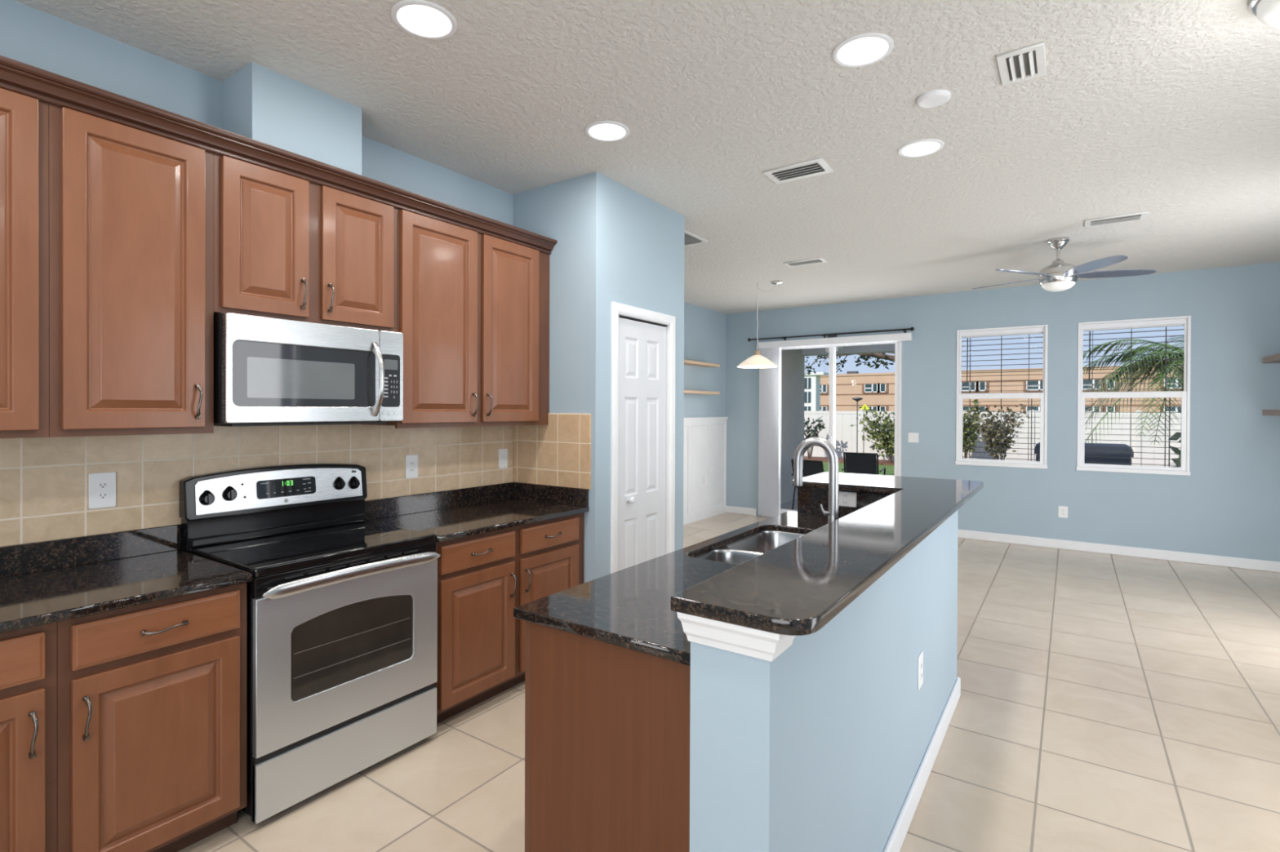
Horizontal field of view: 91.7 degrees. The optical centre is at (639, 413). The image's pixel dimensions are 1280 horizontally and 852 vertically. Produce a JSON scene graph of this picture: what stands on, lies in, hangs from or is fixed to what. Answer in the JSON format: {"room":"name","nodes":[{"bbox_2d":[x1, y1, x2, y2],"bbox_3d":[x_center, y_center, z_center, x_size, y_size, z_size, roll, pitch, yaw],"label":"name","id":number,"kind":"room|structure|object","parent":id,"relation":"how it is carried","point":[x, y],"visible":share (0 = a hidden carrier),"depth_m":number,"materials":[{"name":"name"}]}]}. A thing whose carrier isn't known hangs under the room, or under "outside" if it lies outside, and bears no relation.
{"room":"kitchen","nodes":[
{"label":"kitchen","id":0,"kind":"room"},
{"bbox_2d":[0,0,513,550],"bbox_3d":[-2.157,0.025,2.265,0.150,2.885,6.462,0,0,35],"label":"wall","id":1,"kind":"structure","parent":0,"point":[30,36],"depth_m":2.46,"materials":[{"name":"blue paint"}]},
{"bbox_2d":[0,88,48,438],"bbox_3d":[-2.140,-0.465,1.819,0.378,1.081,0.549,0,0,35],"label":"upper cabinet","id":2,"kind":"object","parent":1,"relation":"attached to","point":[24,119],"visible":0.97,"depth_m":1.91,"materials":[{"name":"brown wood"}]},
{"bbox_2d":[48,103,213,437],"bbox_3d":[-1.852,-0.466,2.233,0.378,1.081,0.459,0,0,35],"label":"upper cabinet","id":3,"kind":"object","parent":1,"relation":"attached to","point":[131,231],"visible":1,"depth_m":2.12,"materials":[{"name":"brown wood"}]},
{"bbox_2d":[0,424,513,546],"bbox_3d":[-1.647,0.221,2.860,0.012,0.457,2.880,0,0,35],"label":"tile backsplash","id":4,"kind":"structure","parent":1,"relation":"attached to","point":[44,481],"depth_m":2.52,"materials":[{"name":"tile"}]},
{"bbox_2d":[88,471,115,509],"bbox_3d":[-2.009,0.287,2.321,0.008,0.132,0.080,0,0,35],"label":"wall outlet","id":5,"kind":"object","parent":4,"relation":"attached to","point":[101,486],"visible":1,"depth_m":2.32,"materials":[{"name":"white plastic"}]},
{"bbox_2d":[97,481,108,488],"bbox_3d":[-2.007,0.268,2.320,0.004,0.028,0.033,0,0,35],"label":"receptacle","id":6,"kind":"object","parent":5,"relation":"attached to","point":[100,485],"depth_m":2.32,"materials":[{"name":"white plastic"}]},
{"bbox_2d":[97,491,108,499],"bbox_3d":[-2.007,0.307,2.321,0.004,0.028,0.033,0,0,35],"label":"receptacle","id":7,"kind":"object","parent":5,"relation":"attached to","point":[100,495],"depth_m":2.32,"materials":[{"name":"white plastic"}]},
{"bbox_2d":[405,454,417,479],"bbox_3d":[-1.253,0.292,3.411,0.008,0.128,0.078,0,0,35],"label":"wall outlet","id":8,"kind":"object","parent":4,"relation":"attached to","point":[411,461],"visible":1,"depth_m":3.41,"materials":[{"name":"white plastic"}]},
{"bbox_2d":[409,460,414,472],"bbox_3d":[-1.251,0.292,3.410,0.004,0.066,0.033,0,0,35],"label":"receptacle","id":9,"kind":"object","parent":8,"relation":"attached to","point":[411,462],"depth_m":3.41,"materials":[{"name":"white paint"}]},
{"bbox_2d":[498,448,507,468],"bbox_3d":[-0.872,0.288,3.959,0.009,0.124,0.074,0,0,35],"label":"light switch","id":10,"kind":"object","parent":4,"relation":"attached to","point":[503,453],"visible":1,"depth_m":3.95,"materials":[{"name":"white plastic"}]},
{"bbox_2d":[213,153,397,332],"bbox_3d":[-1.498,-0.697,2.741,0.378,0.622,0.778,0,0,35],"label":"upper cabinet","id":11,"kind":"object","parent":1,"relation":"attached to","point":[288,247],"visible":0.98,"depth_m":2.59,"materials":[{"name":"brown wood"}]},
{"bbox_2d":[213,312,403,426],"bbox_3d":[-1.465,-0.166,2.714,0.444,0.430,0.754,0,0,35],"label":"microwave oven","id":12,"kind":"object","parent":11,"relation":"attached to","point":[268,371],"visible":0.99,"depth_m":2.55,"materials":[{"name":"silver metal"}]},
{"bbox_2d":[369,208,549,428],"bbox_3d":[-0.975,-0.470,3.497,0.378,1.081,1.058,0,0,35],"label":"upper cabinet","id":13,"kind":"object","parent":1,"relation":"attached to","point":[473,307],"visible":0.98,"depth_m":3.32,"materials":[{"name":"brown wood"}]},
{"bbox_2d":[0,55,557,254],"bbox_3d":[-1.355,-1.020,2.669,0.084,0.076,2.846,0,0,35],"label":"crown molding","id":14,"kind":"structure","parent":13,"relation":"attached to","point":[16,77],"depth_m":2.35,"materials":[{"name":"brown wood"}]},
{"bbox_2d":[222,62,361,175],"bbox_3d":[-1.539,-1.214,2.774,0.268,0.410,0.471,0,0,35],"label":"wall","id":15,"kind":"structure","parent":0,"point":[260,104],"depth_m":2.64,"materials":[{"name":"blue paint"}]},
{"bbox_2d":[513,171,684,582],"bbox_3d":[-0.257,0.020,4.264,0.692,2.885,1.012,0,0,35],"label":"wall","id":16,"kind":"structure","parent":0,"point":[615,243],"depth_m":3.79,"materials":[{"name":"blue paint"}]},
{"bbox_2d":[512,413,591,489],"bbox_3d":[-0.557,0.223,3.850,0.648,0.448,0.010,0,0,35],"label":"tile backsplash","id":17,"kind":"structure","parent":16,"relation":"attached to","point":[557,453],"depth_m":3.82,"materials":[{"name":"tile"}]},
{"bbox_2d":[617,317,666,571],"bbox_3d":[0.020,0.429,4.075,0.085,2.052,0.580,0,0,35],"label":"door","id":18,"kind":"structure","parent":16,"relation":"in","point":[642,449],"depth_m":4.07,"materials":[{"name":"white paint"}]},
{"bbox_2d":[618,315,666,327],"bbox_3d":[0.004,-0.607,4.085,0.043,0.009,0.588,0,0,35],"label":"trim","id":19,"kind":"structure","parent":16,"relation":"attached to","point":[620,316],"depth_m":4.07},
{"bbox_2d":[610,302,675,573],"bbox_3d":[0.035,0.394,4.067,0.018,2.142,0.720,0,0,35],"label":"trim","id":20,"kind":"structure","parent":16,"relation":"attached to","point":[617,308],"depth_m":3.83,"materials":[{"name":"white paint"}]},
{"bbox_2d":[13,0,1279,314],"bbox_3d":[0.618,-1.511,2.934,6.210,0.200,11.033,0,0,35],"label":"ceiling","id":21,"kind":"structure","parent":0,"point":[1169,110],"depth_m":2.92,"materials":[{"name":"white paint"}]},
{"bbox_2d":[391,0,457,39],"bbox_3d":[-0.773,-1.408,2.230,0.224,0.009,0.224,0,0,35],"label":"recessed light","id":22,"kind":"object","parent":21,"relation":"in","point":[420,19],"visible":1,"depth_m":2.21,"materials":[{"name":"white paint"}]},
{"bbox_2d":[584,120,629,142],"bbox_3d":[-0.164,-1.411,3.115,0.224,0.009,0.224,0,0,35],"label":"recessed light","id":23,"kind":"object","parent":21,"relation":"in","point":[602,131],"visible":1,"depth_m":3.10,"materials":[{"name":"white paint"}]},
{"bbox_2d":[684,230,707,245],"bbox_3d":[0.204,-1.414,5.058,0.510,0.023,0.510,0,0,35],"label":"ceiling vent","id":24,"kind":"object","parent":21,"relation":"in","point":[690,238],"visible":0.23,"depth_m":5.04,"materials":[{"name":"white metal"}]},
{"bbox_2d":[737,280,782,368],"bbox_3d":[1.291,-0.971,6.830,0.435,0.921,0.435,0,0,-23],"label":"pendant lamp","id":25,"kind":"object","parent":21,"relation":"hanging from","point":[757,361],"visible":1,"depth_m":6.74,"materials":[{"name":"white glass"}]},
{"bbox_2d":[762,158,834,184],"bbox_3d":[0.922,-1.403,3.619,0.350,0.022,0.218,0,0,35],"label":"ceiling vent","id":26,"kind":"object","parent":21,"relation":"in","point":[818,166],"visible":1,"depth_m":3.61,"materials":[{"name":"white metal"}]},
{"bbox_2d":[782,257,826,266],"bbox_3d":[1.552,-1.416,5.838,0.365,0.017,0.170,0,0,35],"label":"ceiling vent","id":27,"kind":"object","parent":21,"relation":"in","point":[816,260],"visible":1,"depth_m":5.81,"materials":[{"name":"white metal"}]},
{"bbox_2d":[832,32,893,67],"bbox_3d":[0.863,-1.403,2.407,0.224,0.009,0.224,0,0,35],"label":"recessed light","id":28,"kind":"object","parent":21,"relation":"in","point":[864,49],"visible":1,"depth_m":2.39,"materials":[{"name":"white paint"}]},
{"bbox_2d":[897,138,944,157],"bbox_3d":[1.492,-1.406,3.300,0.224,0.009,0.224,0,0,35],"label":"recessed light","id":29,"kind":"object","parent":21,"relation":"in","point":[921,148],"visible":1,"depth_m":3.28,"materials":[{"name":"white paint"}]},
{"bbox_2d":[916,89,951,107],"bbox_3d":[1.309,-1.399,2.768,0.138,0.018,0.138,0,0,35],"label":"cover plate","id":30,"kind":"object","parent":21,"relation":"attached to","point":[932,99],"visible":1,"depth_m":2.75,"materials":[{"name":"white paint"}]},
{"bbox_2d":[995,41,1046,86],"bbox_3d":[1.537,-1.397,2.499,0.158,0.017,0.267,0,0,35],"label":"ceiling vent","id":31,"kind":"object","parent":21,"relation":"in","point":[1028,63],"visible":1,"depth_m":2.49,"materials":[{"name":"white metal"}]},
{"bbox_2d":[972,236,1156,291],"bbox_3d":[3.422,-1.203,5.085,1.276,0.420,1.220,0,0,35],"label":"ceiling fan","id":32,"kind":"object","parent":21,"relation":"hanging from","point":[1060,276],"visible":1,"depth_m":4.93,"materials":[{"name":"silver metal"}]},
{"bbox_2d":[1084,211,1148,227],"bbox_3d":[3.444,-1.400,4.502,0.357,0.019,0.197,0,0,35],"label":"ceiling vent","id":33,"kind":"object","parent":21,"relation":"in","point":[1139,215],"visible":1,"depth_m":4.48,"materials":[{"name":"white metal"}]},
{"bbox_2d":[1248,0,1279,29],"bbox_3d":[2.200,-1.340,2.005,0.336,0.120,0.336,0,0,35],"label":"flush ceiling light","id":34,"kind":"object","parent":21,"relation":"attached to","point":[1267,11],"visible":1,"depth_m":2.07,"materials":[{"name":"silver metal"}]},
{"bbox_2d":[684,302,725,417],"bbox_3d":[-0.078,0.003,7.263,0.150,2.885,4.421,0,0,35],"label":"wall","id":35,"kind":"structure","parent":0,"point":[704,329],"depth_m":8.50,"materials":[{"name":"blue paint"}]},
{"bbox_2d":[684,360,719,367],"bbox_3d":[0.446,-0.647,7.695,0.210,0.036,1.955,0,0,35],"label":"wall shelf","id":36,"kind":"object","parent":35,"relation":"attached to","point":[688,362],"visible":0.44,"depth_m":8.11,"materials":[{"name":"brown wood"}]},
{"bbox_2d":[684,390,719,395],"bbox_3d":[0.445,-0.272,7.697,0.210,0.036,1.955,0,0,35],"label":"wall shelf","id":37,"kind":"object","parent":35,"relation":"attached to","point":[686,392],"visible":0.44,"depth_m":8.06,"materials":[{"name":"brown wood"}]},
{"bbox_2d":[702,475,705,484],"bbox_3d":[0.876,0.912,8.488,0.008,0.115,0.070,0,0,35],"label":"wall outlet","id":38,"kind":"object","parent":35,"relation":"attached to","point":[704,477],"visible":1,"depth_m":8.48,"materials":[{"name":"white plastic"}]},
{"bbox_2d":[683,417,728,524],"bbox_3d":[0.045,0.751,7.284,0.038,1.390,4.251,0,0,35],"label":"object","id":39,"kind":"structure","parent":35,"relation":"attached to","point":[704,438],"depth_m":8.51,"materials":[{"name":"white paint"}]},
{"bbox_2d":[177,512,1279,851],"bbox_3d":[0.606,1.534,2.952,6.210,0.120,11.033,0,0,35],"label":"floor","id":40,"kind":"structure","parent":0,"point":[1107,703],"depth_m":2.80,"materials":[{"name":"beige tile"}]},
{"bbox_2d":[0,622,57,851],"bbox_3d":[-2.046,1.029,1.720,0.665,0.884,0.526,0,0,35],"label":"base cabinet","id":41,"kind":"object","parent":40,"relation":"on","point":[28,656],"visible":0.98,"depth_m":1.71,"materials":[{"name":"brown wood"}]},
{"bbox_2d":[0,524,253,633],"bbox_3d":[-1.912,0.520,1.924,0.645,0.132,1.038,0,0,35],"label":"countertop","id":42,"kind":"structure","parent":41,"relation":"on","point":[42,583],"depth_m":2.12,"materials":[{"name":"brown stone"}]},
{"bbox_2d":[57,582,246,851],"bbox_3d":[-1.754,1.027,2.141,0.665,0.884,0.497,0,0,35],"label":"base cabinet","id":43,"kind":"object","parent":40,"relation":"on","point":[152,696],"visible":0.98,"depth_m":1.95,"materials":[{"name":"brown wood"}]},
{"bbox_2d":[178,463,439,823],"bbox_3d":[-1.369,0.853,2.649,0.694,1.230,0.783,0,0,35],"label":"electric range","id":44,"kind":"object","parent":40,"relation":"on","point":[342,606],"visible":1,"depth_m":2.50,"materials":[{"name":"silver metal"}]},
{"bbox_2d":[188,520,435,577],"bbox_3d":[-1.377,0.558,2.654,0.595,0.032,0.755,0,0,35],"label":"cooktop","id":45,"kind":"object","parent":44,"relation":"in","point":[300,550],"depth_m":2.55,"materials":[{"name":"black glass"}]},
{"bbox_2d":[435,512,584,724],"bbox_3d":[-0.860,1.023,3.428,0.665,0.884,1.050,0,0,35],"label":"base cabinet","id":46,"kind":"object","parent":40,"relation":"on","point":[482,578],"visible":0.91,"depth_m":3.10,"materials":[{"name":"brown wood"}]},
{"bbox_2d":[364,482,589,542],"bbox_3d":[-0.868,0.515,3.429,0.645,0.132,1.058,0,0,35],"label":"countertop","id":47,"kind":"structure","parent":46,"relation":"on","point":[456,513],"depth_m":3.47,"materials":[{"name":"brown stone"}]},
{"bbox_2d":[524,620,690,851],"bbox_3d":[0.507,1.034,2.505,0.690,0.884,2.108,0,0,35],"label":"base cabinet","id":48,"kind":"object","parent":40,"relation":"on","point":[607,726],"visible":0.27,"depth_m":1.64,"materials":[{"name":"brown wood"}]},
{"bbox_2d":[513,486,892,666],"bbox_3d":[0.514,0.500,2.486,0.664,0.183,2.131,0,0,35],"label":"countertop","id":49,"kind":"structure","parent":48,"relation":"on","point":[629,607],"depth_m":1.93,"materials":[{"name":"brown stone"}]},
{"bbox_2d":[694,530,804,564],"bbox_3d":[0.576,0.696,2.676,0.467,0.208,0.880,0,0,35],"label":"sink","id":50,"kind":"object","parent":49,"relation":"in","point":[739,552],"visible":0.22,"depth_m":2.94,"materials":[{"name":"silver metal"}]},
{"bbox_2d":[793,436,839,524],"bbox_3d":[0.696,0.327,2.438,0.188,0.472,0.062,0,0,35],"label":"kitchen faucet","id":51,"kind":"object","parent":49,"relation":"on","point":[833,466],"visible":0.87,"depth_m":2.40,"materials":[{"name":"silver metal"}]},
{"bbox_2d":[838,491,856,507],"bbox_3d":[1.105,0.461,3.342,0.118,0.078,0.008,0,0,35],"label":"wall outlet","id":52,"kind":"object","parent":49,"relation":"attached to","point":[845,499],"visible":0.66,"depth_m":3.33,"materials":[{"name":"white plastic"}]},
{"bbox_2d":[841,493,848,505],"bbox_3d":[1.104,0.461,3.341,0.033,0.066,0.004,0,0,35],"label":"receptacle","id":53,"kind":"object","parent":52,"relation":"attached to","point":[844,495],"depth_m":3.34,"materials":[{"name":"white paint"}]},
{"bbox_2d":[780,348,804,504],"bbox_3d":[2.160,0.152,10.085,0.150,2.670,2.467,0,0,35],"label":"wall","id":54,"kind":"structure","parent":0,"point":[793,362],"depth_m":10.53,"materials":[{"name":"grey paint"}]},
{"bbox_2d":[689,510,958,851],"bbox_3d":[0.632,0.944,2.449,0.782,1.066,2.460,0,0,35],"label":"wall","id":55,"kind":"structure","parent":0,"point":[821,745],"depth_m":1.54,"materials":[{"name":"blue paint"}]},
{"bbox_2d":[676,612,795,661],"bbox_3d":[0.217,0.449,1.301,0.225,0.068,0.167,0,0,35],"label":"trim","id":56,"kind":"structure","parent":55,"relation":"attached to","point":[756,643],"depth_m":1.24,"materials":[{"name":"white paint"}]},
{"bbox_2d":[670,471,983,635],"bbox_3d":[0.748,0.394,2.553,0.893,0.030,2.835,0,0,35],"label":"countertop","id":57,"kind":"structure","parent":55,"relation":"on","point":[797,587],"depth_m":1.60,"materials":[{"name":"brown stone"}]},
{"bbox_2d":[917,651,923,689],"bbox_3d":[1.096,1.004,2.426,0.008,0.128,0.080,0,0,35],"label":"wall outlet","id":58,"kind":"object","parent":55,"relation":"attached to","point":[920,659],"visible":1,"depth_m":2.41,"materials":[{"name":"white plastic"}]},
{"bbox_2d":[883,677,960,851],"bbox_3d":[0.630,1.428,2.452,0.814,0.098,2.492,0,0,35],"label":"baseboard","id":59,"kind":"structure","parent":55,"relation":"attached to","point":[894,844],"depth_m":2.41,"materials":[{"name":"white paint"}]},
{"bbox_2d":[801,342,895,356],"bbox_3d":[2.961,-1.162,9.586,3.120,0.290,2.567,0,0,35],"label":"ceiling","id":60,"kind":"structure","parent":0,"point":[882,348],"depth_m":10.44,"materials":[{"name":"grey paint"}]},
{"bbox_2d":[825,344,871,352],"bbox_3d":[3.034,-1.065,9.806,1.127,0.225,1.084,0,0,35],"label":"fan","id":61,"kind":"object","parent":60,"relation":"hanging from","point":[827,349],"visible":0.26,"depth_m":9.72,"materials":[{"name":"white"}]},
{"bbox_2d":[860,404,869,410],"bbox_3d":[12.331,0.555,34.032,0.500,2.160,0.086,0,0,35],"label":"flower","id":62,"kind":"object","parent":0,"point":[864,406],"visible":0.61,"depth_m":33.99,"materials":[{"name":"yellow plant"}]},
{"bbox_2d":[725,262,1279,561],"bbox_3d":[3.715,0.017,7.413,6.210,2.885,0.150,0,0,35],"label":"wall","id":63,"kind":"structure","parent":0,"point":[1228,505],"depth_m":6.59,"materials":[{"name":"blue paint"}]},
{"bbox_2d":[747,327,914,341],"bbox_3d":[2.431,-1.021,8.143,2.183,0.062,0.109,0,0,35],"label":"curtain rod","id":64,"kind":"object","parent":63,"relation":"attached to","point":[833,335],"visible":0.97,"depth_m":8.05,"materials":[{"name":"black metal"}]},
{"bbox_2d":[760,341,902,517],"bbox_3d":[2.506,0.231,8.253,1.860,2.436,0.130,0,0,35],"label":"door","id":65,"kind":"structure","parent":63,"relation":"in","point":[898,346],"depth_m":7.74,"materials":[{"name":"white plastic"}]},
{"bbox_2d":[758,333,912,516],"bbox_3d":[2.479,0.218,8.113,1.985,2.405,0.080,0,0,35],"label":"vertical blind","id":66,"kind":"object","parent":63,"relation":"attached to","point":[770,379],"visible":0.92,"depth_m":8.55,"materials":[{"name":"white plastic"}]},
{"bbox_2d":[908,432,919,442],"bbox_3d":[3.338,0.296,7.579,0.118,0.118,0.009,0,0,35],"label":"light switch","id":67,"kind":"object","parent":63,"relation":"attached to","point":[913,437],"visible":1,"depth_m":7.58,"materials":[{"name":"white plastic"}]},
{"bbox_2d":[955,324,1048,469],"bbox_3d":[4.117,-0.186,7.089,0.906,1.579,0.122,0,0,35],"label":"window","id":68,"kind":"structure","parent":63,"relation":"in","point":[1042,464],"depth_m":7.04,"materials":[{"name":"white plastic"}]},
{"bbox_2d":[961,332,1043,461],"bbox_3d":[4.146,-0.196,7.131,0.838,1.507,0.064,0,0,35],"label":"window blind","id":69,"kind":"object","parent":68,"relation":"attached to","point":[1033,333],"visible":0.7,"depth_m":7.11,"materials":[{"name":"white plastic"}]},
{"bbox_2d":[725,506,1279,572],"bbox_3d":[3.662,1.410,7.353,5.910,0.098,0.016,0,0,35],"label":"baseboard","id":70,"kind":"structure","parent":63,"relation":"attached to","point":[1214,560],"depth_m":6.45,"materials":[{"name":"white paint"}]},
{"bbox_2d":[1058,506,1067,518],"bbox_3d":[4.579,1.066,6.721,0.085,0.125,0.008,0,0,35],"label":"wall outlet","id":71,"kind":"object","parent":63,"relation":"attached to","point":[1063,510],"visible":1,"depth_m":6.72,"materials":[{"name":"white plastic"}]},
{"bbox_2d":[1076,315,1191,475],"bbox_3d":[5.080,-0.178,6.421,0.921,1.579,0.122,0,0,35],"label":"window","id":72,"kind":"structure","parent":63,"relation":"in","point":[1184,470],"depth_m":6.34,"materials":[{"name":"white plastic"}]},
{"bbox_2d":[1082,324,1184,466],"bbox_3d":[5.109,-0.189,6.463,0.853,1.507,0.064,0,0,35],"label":"window blind","id":73,"kind":"object","parent":72,"relation":"attached to","point":[1175,325],"visible":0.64,"depth_m":6.44,"materials":[{"name":"white plastic"}]},
{"bbox_3d":[3.101,0.051,1.215,0.150,2.885,10.733,0,0,35],"label":"wall","id":74,"kind":"structure","parent":0,"visible":0},
{"bbox_2d":[1262,409,1279,416],"bbox_3d":[5.489,0.094,5.082,0.335,0.255,1.310,0,0,35],"label":"shelf","id":75,"kind":"object","parent":74,"relation":"attached to","point":[1264,412],"visible":1,"depth_m":5.45,"materials":[{"name":"brown wood"}]},
{"bbox_2d":[1262,353,1279,364],"bbox_3d":[5.491,-0.383,5.080,0.335,0.255,1.310,0,0,35],"label":"shelf","id":76,"kind":"object","parent":74,"relation":"attached to","point":[1275,358],"visible":1,"depth_m":5.48,"materials":[{"name":"brown wood"}]},
{"label":"outside","id":77,"kind":"structure","parent":0,"visible":0},
{"bbox_2d":[822,458,995,475],"bbox_3d":[39.753,1.648,74.837,260.000,0.300,151.717,0,0,35],"label":"ground","id":78,"kind":"structure","parent":77,"point":[890,469],"depth_m":19.11,"materials":[{"name":"green plant"}]},
{"bbox_2d":[780,498,797,510],"bbox_3d":[4.670,1.631,8.501,7.200,0.250,2.717,0,0,35],"label":"patio slab","id":79,"kind":"object","parent":78,"relation":"on","point":[788,505],"depth_m":10.03,"materials":[{"name":"concrete"}]},
{"bbox_2d":[791,459,824,510],"bbox_3d":[2.702,1.097,9.559,0.576,0.795,0.625,1,0,42],"label":"patio chair","id":80,"kind":"object","parent":79,"relation":"on","point":[811,468],"visible":0.32,"depth_m":9.33,"materials":[{"name":"black"}]},
{"bbox_2d":[841,452,885,475],"bbox_3d":[3.498,1.046,9.712,0.576,0.901,0.625,0,0,29],"label":"patio chair","id":81,"kind":"object","parent":79,"relation":"on","point":[855,463],"visible":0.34,"depth_m":9.48,"materials":[{"name":"black"}]},
{"bbox_2d":[1034,442,1133,465],"bbox_3d":[5.797,0.953,8.153,1.040,1.119,0.540,0,0,35],"label":"storage box","id":82,"kind":"object","parent":79,"relation":"on","point":[1097,446],"visible":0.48,"depth_m":7.81,"materials":[{"name":"grey plastic"}]},
{"bbox_2d":[804,372,828,411],"bbox_3d":[16.821,-1.661,74.380,11.000,6.150,1.800,0,0,35],"label":"house","id":83,"kind":"structure","parent":78,"relation":"on","point":[812,381],"depth_m":71.56,"materials":[{"name":"paint"}]},
{"bbox_2d":[804,456,894,465],"bbox_3d":[10.172,1.685,19.938,26.000,0.050,1.550,0,0,35],"label":"mulch bed","id":84,"kind":"object","parent":78,"relation":"on","point":[882,462],"depth_m":21.84,"materials":[{"name":"brown soil"}]},
{"bbox_2d":[804,409,826,458],"bbox_3d":[6.179,0.772,22.388,0.938,1.823,0.668,0,0,35],"label":"shrub","id":85,"kind":"object","parent":84,"relation":"on","point":[815,431],"visible":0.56,"depth_m":22.37,"materials":[{"name":"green plant"}]},
{"bbox_2d":[850,406,894,462],"bbox_3d":[8.579,0.689,20.840,2.688,2.035,1.709,0,0,7],"label":"shrub","id":86,"kind":"object","parent":84,"relation":"on","point":[882,437],"visible":0.36,"depth_m":20.79,"materials":[{"name":"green plant"}]},
{"bbox_2d":[962,399,984,458],"bbox_3d":[10.305,0.639,19.674,1.258,2.151,0.848,0,0,35],"label":"shrub","id":87,"kind":"object","parent":84,"relation":"on","point":[965,429],"visible":0.61,"depth_m":19.50,"materials":[{"name":"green plant"}]},
{"bbox_2d":[804,351,894,374],"bbox_3d":[5.163,-0.384,14.650,4.656,4.940,3.233,0,0,35],"label":"broadleaf tree","id":88,"kind":"object","parent":78,"relation":"on","point":[878,356],"visible":0.12,"depth_m":14.66,"materials":[{"name":"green plant"}]},
{"bbox_2d":[852,397,862,453],"bbox_3d":[6.955,0.593,19.885,0.340,2.210,0.340,0,0,35],"label":"garden lamp","id":89,"kind":"object","parent":78,"relation":"on","point":[857,399],"visible":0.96,"depth_m":19.87,"materials":[{"name":"grey plastic"}]},
{"bbox_2d":[804,409,1181,467],"bbox_3d":[8.017,0.772,22.435,26.130,1.830,0.130,0,0,35],"label":"vinyl fence","id":90,"kind":"object","parent":78,"relation":"on","point":[846,434],"visible":0.17,"depth_m":19.41,"materials":[{"name":"white plastic"}]},
{"bbox_2d":[964,404,1030,459],"bbox_3d":[10.378,0.715,18.039,1.693,2.021,0.965,0,0,-11],"label":"shrub","id":91,"kind":"object","parent":78,"relation":"on","point":[1005,431],"visible":0.9,"depth_m":17.90,"materials":[{"name":"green plant"}]},
{"bbox_2d":[820,365,1182,416],"bbox_3d":[54.705,-2.293,78.796,92.200,7.650,12.140,0,0,35],"label":"apartment building","id":92,"kind":"structure","parent":78,"relation":"on","point":[877,390],"depth_m":78.51,"materials":[{"name":"orange paint"}]},
{"bbox_2d":[846,371,858,373],"bbox_3d":[40.859,-5.819,86.958,23.100,0.800,1.500,0,0,35],"label":"roof vent","id":93,"kind":"object","parent":92,"relation":"attached to","point":[847,372],"depth_m":92.58,"materials":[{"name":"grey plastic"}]},
{"bbox_2d":[1082,336,1184,444],"bbox_3d":[8.754,0.264,9.845,2.968,3.008,3.015,0,0,-32],"label":"palm tree","id":94,"kind":"object","parent":78,"relation":"on","point":[1180,356],"visible":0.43,"depth_m":10.05,"materials":[{"name":"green plant"}]},
{"bbox_2d":[1167,432,1181,467],"bbox_3d":[8.263,0.925,9.054,0.813,1.689,1.028,0,0,-15],"label":"shrub","id":95,"kind":"object","parent":78,"relation":"on","point":[1176,451],"visible":0.02,"depth_m":9.38,"materials":[{"name":"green plant"}]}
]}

